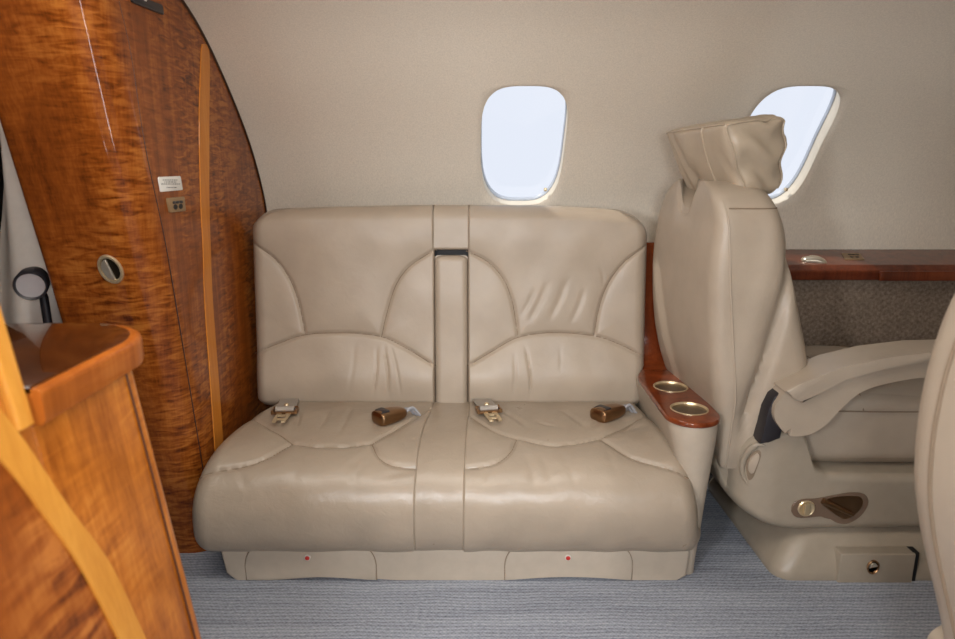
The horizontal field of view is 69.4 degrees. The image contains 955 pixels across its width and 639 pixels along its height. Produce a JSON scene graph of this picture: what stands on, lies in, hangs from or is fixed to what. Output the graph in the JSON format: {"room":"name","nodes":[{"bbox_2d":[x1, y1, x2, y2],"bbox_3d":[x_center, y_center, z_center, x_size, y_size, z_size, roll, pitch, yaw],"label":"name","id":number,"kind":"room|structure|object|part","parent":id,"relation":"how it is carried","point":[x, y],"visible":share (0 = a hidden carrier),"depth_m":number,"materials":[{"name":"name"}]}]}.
{"room":"aircraft cabin","nodes":[
{"label":"aircraft cabin","id":0,"kind":"room"},
{"bbox_2d":[0,144,3,229],"bbox_3d":[-1.500,0.041,1.087,0.001,1.650,2.831,0,13,0],"label":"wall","id":1,"kind":"structure","parent":0,"point":[1,167],"depth_m":2.17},
{"bbox_2d":[179,472,941,638],"bbox_3d":[0.550,0.841,1.246,4.100,0.001,2.850,0,13,0],"label":"floor","id":2,"kind":"structure","parent":0,"point":[729,593],"depth_m":1.75,"materials":[{"name":"carpet"}]},
{"bbox_2d":[0,308,200,638],"bbox_3d":[-0.724,0.244,0.832,0.611,1.350,0.711,0,13,0],"label":"cabinet","id":3,"kind":"object","parent":2,"relation":"on","point":[89,548],"visible":1,"depth_m":0.90,"materials":[{"name":"orange wood"}]},
{"bbox_3d":[-0.720,0.286,0.649,0.601,1.350,0.335,0,13,0],"label":"panel","id":4,"kind":"part","parent":3,"relation":"part of","materials":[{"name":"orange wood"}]},
{"bbox_2d":[5,323,129,393],"bbox_3d":[-0.770,0.046,0.968,0.496,0.007,0.332,0,13,0],"label":"countertop","id":5,"kind":"structure","parent":3,"relation":"on","point":[43,352],"depth_m":1.00,"materials":[{"name":"brown wood"}]},
{"bbox_2d":[0,0,271,552],"bbox_3d":[-0.868,-0.110,1.964,0.265,1.530,1.080,0,13,0],"label":"bulkhead","id":6,"kind":"object","parent":2,"relation":"on","point":[101,100],"visible":0.66,"depth_m":1.63,"materials":[{"name":"brown wood"}]},
{"bbox_2d":[12,266,52,322],"bbox_3d":[-1.062,0.065,1.684,0.072,0.390,0.085,-5,14,-22],"label":"light","id":7,"kind":"object","parent":6,"relation":"attached to","point":[31,283],"visible":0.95,"depth_m":1.62,"materials":[{"name":"plastic"}]},
{"bbox_3d":[-1.059,0.072,1.713,0.038,0.361,0.035,0,13,0],"label":"arm","id":8,"kind":"part","parent":7,"relation":"part of","materials":[{"name":"plastic"}]},
{"bbox_2d":[97,255,123,283],"bbox_3d":[-0.842,-0.115,1.584,0.056,0.070,0.023,0,13,0],"label":"door handle","id":9,"kind":"object","parent":6,"relation":"attached to","point":[110,269],"depth_m":1.58,"materials":[{"name":"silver metal"}]},
{"bbox_2d":[130,0,163,14],"bbox_3d":[-0.737,-0.705,1.542,0.008,0.024,0.150,0,13,0],"label":"overhead sign","id":10,"kind":"object","parent":6,"relation":"attached to","point":[148,4],"visible":1,"depth_m":1.55,"materials":[{"name":"plastic"}]},
{"bbox_2d":[158,176,182,191],"bbox_3d":[-0.740,-0.327,1.663,0.003,0.035,0.129,0,13,0],"label":"placard","id":11,"kind":"object","parent":6,"relation":"attached to","point":[171,183],"visible":1,"depth_m":1.66,"materials":[{"name":"grey"}]},
{"bbox_2d":[166,197,185,211],"bbox_3d":[-0.737,-0.281,1.689,0.008,0.037,0.096,0,13,0],"label":"jack plate","id":12,"kind":"object","parent":6,"relation":"attached to","point":[174,204],"visible":1,"depth_m":1.68,"materials":[{"name":"plastic"}]},
{"bbox_3d":[-0.740,-0.291,2.141,0.010,1.205,0.630,0,13,0],"label":"edge trim","id":13,"kind":"part","parent":6,"relation":"part of","materials":[{"name":"brown wood"}]},
{"bbox_2d":[192,205,700,579],"bbox_3d":[-0.077,0.168,2.023,1.350,0.963,0.694,0,13,0],"label":"divan","id":14,"kind":"object","parent":2,"relation":"on","point":[537,311],"visible":0.94,"depth_m":2.07,"materials":[{"name":"beige leather"}]},
{"bbox_2d":[271,398,298,422],"bbox_3d":[-0.579,0.263,2.104,0.078,0.037,0.297,-2,13,-7],"label":"belt","id":15,"kind":"object","parent":14,"relation":"on","point":[286,407],"visible":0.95,"depth_m":2.04,"materials":[{"name":"silver fabric"}]},
{"bbox_3d":[-0.570,0.285,1.998,0.042,0.007,0.080,0,13,0],"label":"tongue plate","id":16,"kind":"part","parent":15,"relation":"part of","materials":[{"name":"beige metal"}]},
{"bbox_3d":[-0.572,0.270,2.049,0.076,0.016,0.038,-1,13,-3],"label":"clasp frame","id":17,"kind":"part","parent":15,"relation":"part of","materials":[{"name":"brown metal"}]},
{"bbox_3d":[-0.446,0.647,1.844,0.348,0.106,0.010,0,13,0],"label":"access panel","id":18,"kind":"part","parent":14,"relation":"part of","materials":[{"name":"beige plastic"}]},
{"bbox_2d":[192,401,433,551],"bbox_3d":[-0.444,0.431,2.037,0.617,0.286,0.600,0,13,0],"label":"seat cushion","id":19,"kind":"object","parent":14,"relation":"on","point":[328,477],"depth_m":1.77,"materials":[{"name":"beige leather"}]},
{"bbox_3d":[-0.426,-0.040,2.226,0.578,0.650,0.200,0,13,0],"label":"backrest","id":20,"kind":"part","parent":14,"relation":"part of","materials":[{"name":"beige leather"}]},
{"bbox_2d":[371,406,420,425],"bbox_3d":[-0.237,0.275,2.022,0.147,0.049,0.066,-12,17,-41],"label":"belt","id":21,"kind":"object","parent":14,"relation":"on","point":[381,416],"visible":1,"depth_m":1.98,"materials":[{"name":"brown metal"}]},
{"bbox_2d":[414,401,468,550],"bbox_3d":[-0.094,0.433,2.039,0.142,0.274,0.598,0,13,0],"label":"cushion","id":22,"kind":"object","parent":14,"relation":"on","point":[441,432],"depth_m":1.78,"materials":[{"name":"beige leather"}]},
{"bbox_3d":[-0.083,0.052,2.213,0.106,0.512,0.112,0,13,0],"label":"armrest","id":23,"kind":"part","parent":14,"relation":"part of","materials":[{"name":"beige leather"}]},
{"bbox_2d":[472,398,501,421],"bbox_3d":[0.023,0.263,2.107,0.077,0.037,0.285,-3,13,-11],"label":"belt","id":24,"kind":"object","parent":14,"relation":"on","point":[486,406],"visible":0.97,"depth_m":2.05,"materials":[{"name":"silver fabric"}]},
{"bbox_3d":[0.033,0.268,2.059,0.076,0.016,0.038,-3,13,-12],"label":"clasp frame","id":25,"kind":"part","parent":24,"relation":"part of","materials":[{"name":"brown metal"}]},
{"bbox_3d":[0.045,0.283,2.008,0.040,0.008,0.078,-3,13,-12],"label":"tongue plate","id":26,"kind":"part","parent":24,"relation":"part of","materials":[{"name":"beige metal"}]},
{"bbox_3d":[0.255,-0.040,2.226,0.570,0.650,0.200,0,13,0],"label":"backrest","id":27,"kind":"part","parent":14,"relation":"part of","materials":[{"name":"beige leather"}]},
{"bbox_3d":[0.244,0.647,1.844,0.340,0.106,0.010,0,13,0],"label":"access panel","id":28,"kind":"part","parent":14,"relation":"part of","materials":[{"name":"beige plastic"}]},
{"bbox_2d":[463,401,700,551],"bbox_3d":[0.278,0.431,2.037,0.637,0.286,0.601,0,13,0],"label":"seat cushion","id":29,"kind":"object","parent":14,"relation":"on","point":[548,476],"depth_m":1.78,"materials":[{"name":"beige leather"}]},
{"bbox_2d":[590,403,636,422],"bbox_3d":[0.405,0.271,2.046,0.160,0.050,0.066,-11,17,-39],"label":"belt","id":30,"kind":"object","parent":14,"relation":"on","point":[604,413],"visible":1,"depth_m":2.00,"materials":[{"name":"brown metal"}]},
{"bbox_2d":[635,242,720,574],"bbox_3d":[0.564,0.225,2.051,0.145,0.840,0.615,0,13,0],"label":"console","id":31,"kind":"object","parent":2,"relation":"on","point":[688,423],"visible":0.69,"depth_m":1.87,"materials":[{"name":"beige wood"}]},
{"bbox_2d":[653,114,935,582],"bbox_3d":[1.044,0.052,1.985,1.012,1.220,0.578,0,13,0],"label":"seat","id":32,"kind":"object","parent":2,"relation":"on","point":[812,464],"visible":0.92,"depth_m":1.83,"materials":[{"name":"beige leather"}]},
{"bbox_3d":[0.714,-0.017,2.003,0.338,0.762,0.501,0,13,0],"label":"backrest","id":33,"kind":"part","parent":32,"relation":"part of","materials":[{"name":"beige leather"}]},
{"bbox_3d":[0.732,0.381,1.837,0.033,0.060,0.014,8,15,32],"label":"recline lever","id":34,"kind":"part","parent":32,"relation":"part of","materials":[{"name":"beige plastic"}]},
{"bbox_3d":[0.876,0.503,1.838,0.046,0.046,0.006,0,13,0],"label":"recline knob","id":35,"kind":"part","parent":32,"relation":"part of","materials":[{"name":"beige metal"}]},
{"bbox_3d":[0.939,0.503,1.845,0.203,0.092,0.010,0,13,0],"label":"control plate","id":36,"kind":"part","parent":32,"relation":"part of","materials":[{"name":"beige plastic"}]},
{"bbox_3d":[0.957,0.499,1.833,0.090,0.052,0.017,0,13,0],"label":"handle","id":37,"kind":"part","parent":32,"relation":"part of","materials":[{"name":"brown plastic"}]},
{"bbox_2d":[823,496,862,518],"bbox_3d":[0.972,0.501,1.841,0.109,0.068,0.004,0,13,0],"label":"handle","id":38,"kind":"object","parent":32,"relation":"on","point":[834,507],"depth_m":1.84,"materials":[{"name":"brown plastic"}]},
{"bbox_3d":[1.027,0.177,1.788,0.545,0.231,0.095,0,13,0],"label":"armrest","id":39,"kind":"part","parent":32,"relation":"part of","materials":[{"name":"beige leather"}]},
{"bbox_2d":[804,345,924,461],"bbox_3d":[1.135,0.238,2.072,0.540,0.256,0.494,0,13,0],"label":"seat cushion","id":40,"kind":"object","parent":32,"relation":"on","point":[879,424],"depth_m":1.84,"materials":[{"name":"beige leather"}]},
{"bbox_3d":[1.062,0.658,1.864,0.199,0.089,0.058,0,13,0],"label":"drawer","id":41,"kind":"part","parent":32,"relation":"part of","materials":[{"name":"beige plastic"}]},
{"bbox_2d":[914,294,954,638],"bbox_3d":[1.166,0.306,0.884,0.962,1.220,0.588,0,13,0],"label":"seat","id":42,"kind":"object","parent":2,"relation":"on","point":[934,460],"visible":1,"depth_m":1.05,"materials":[{"name":"beige leather"}]},
{"bbox_2d":[184,0,954,248],"bbox_3d":[0.550,-0.118,1.777,4.100,1.650,1.416,0,13,0],"label":"wall","id":43,"kind":"structure","parent":0,"point":[340,103],"depth_m":2.05,"materials":[{"name":"fabric"}]},
{"bbox_2d":[0,122,61,322],"bbox_3d":[-1.176,-0.270,1.733,0.218,0.625,0.086,0,13,0],"label":"curtain","id":44,"kind":"object","parent":43,"relation":"hanging from","point":[19,245],"visible":0.63,"depth_m":1.73,"materials":[{"name":"white fabric"}]},
{"bbox_2d":[481,86,567,204],"bbox_3d":[0.148,-0.577,2.255,0.277,0.416,0.349,0,13,0],"label":"window","id":45,"kind":"structure","parent":43,"relation":"in","point":[548,191],"depth_m":2.41,"materials":[{"name":"white plastic"}]},
{"bbox_2d":[750,86,839,203],"bbox_3d":[0.985,-0.577,2.255,0.277,0.416,0.349,0,13,0],"label":"window","id":46,"kind":"structure","parent":43,"relation":"in","point":[831,111],"depth_m":2.31,"materials":[{"name":"white plastic"}]},
{"bbox_2d":[785,249,954,280],"bbox_3d":[1.625,-0.185,2.372,1.930,0.086,0.204,0,13,0],"label":"ledge","id":47,"kind":"object","parent":43,"relation":"attached to","point":[878,264],"visible":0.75,"depth_m":2.30,"materials":[{"name":"red wood"}]},
{"bbox_2d":[800,255,826,262],"bbox_3d":[1.136,-0.192,2.340,0.097,0.052,0.051,0,13,0],"label":"lever","id":48,"kind":"object","parent":47,"relation":"attached to","point":[812,258],"visible":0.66,"depth_m":2.32,"materials":[{"name":"silver metal"}]},
{"bbox_2d":[842,253,864,259],"bbox_3d":[1.294,-0.216,2.384,0.085,0.019,0.071,0,13,0],"label":"jack plate","id":49,"kind":"object","parent":47,"relation":"attached to","point":[847,256],"visible":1,"depth_m":2.38,"materials":[{"name":"metal"}]},
{"bbox_2d":[792,281,954,346],"bbox_3d":[1.600,0.133,2.448,2.000,0.660,0.050,0,13,0],"label":"wall panel","id":50,"kind":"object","parent":43,"relation":"attached to","point":[831,313],"depth_m":2.38,"materials":[{"name":"fabric"}]}
]}

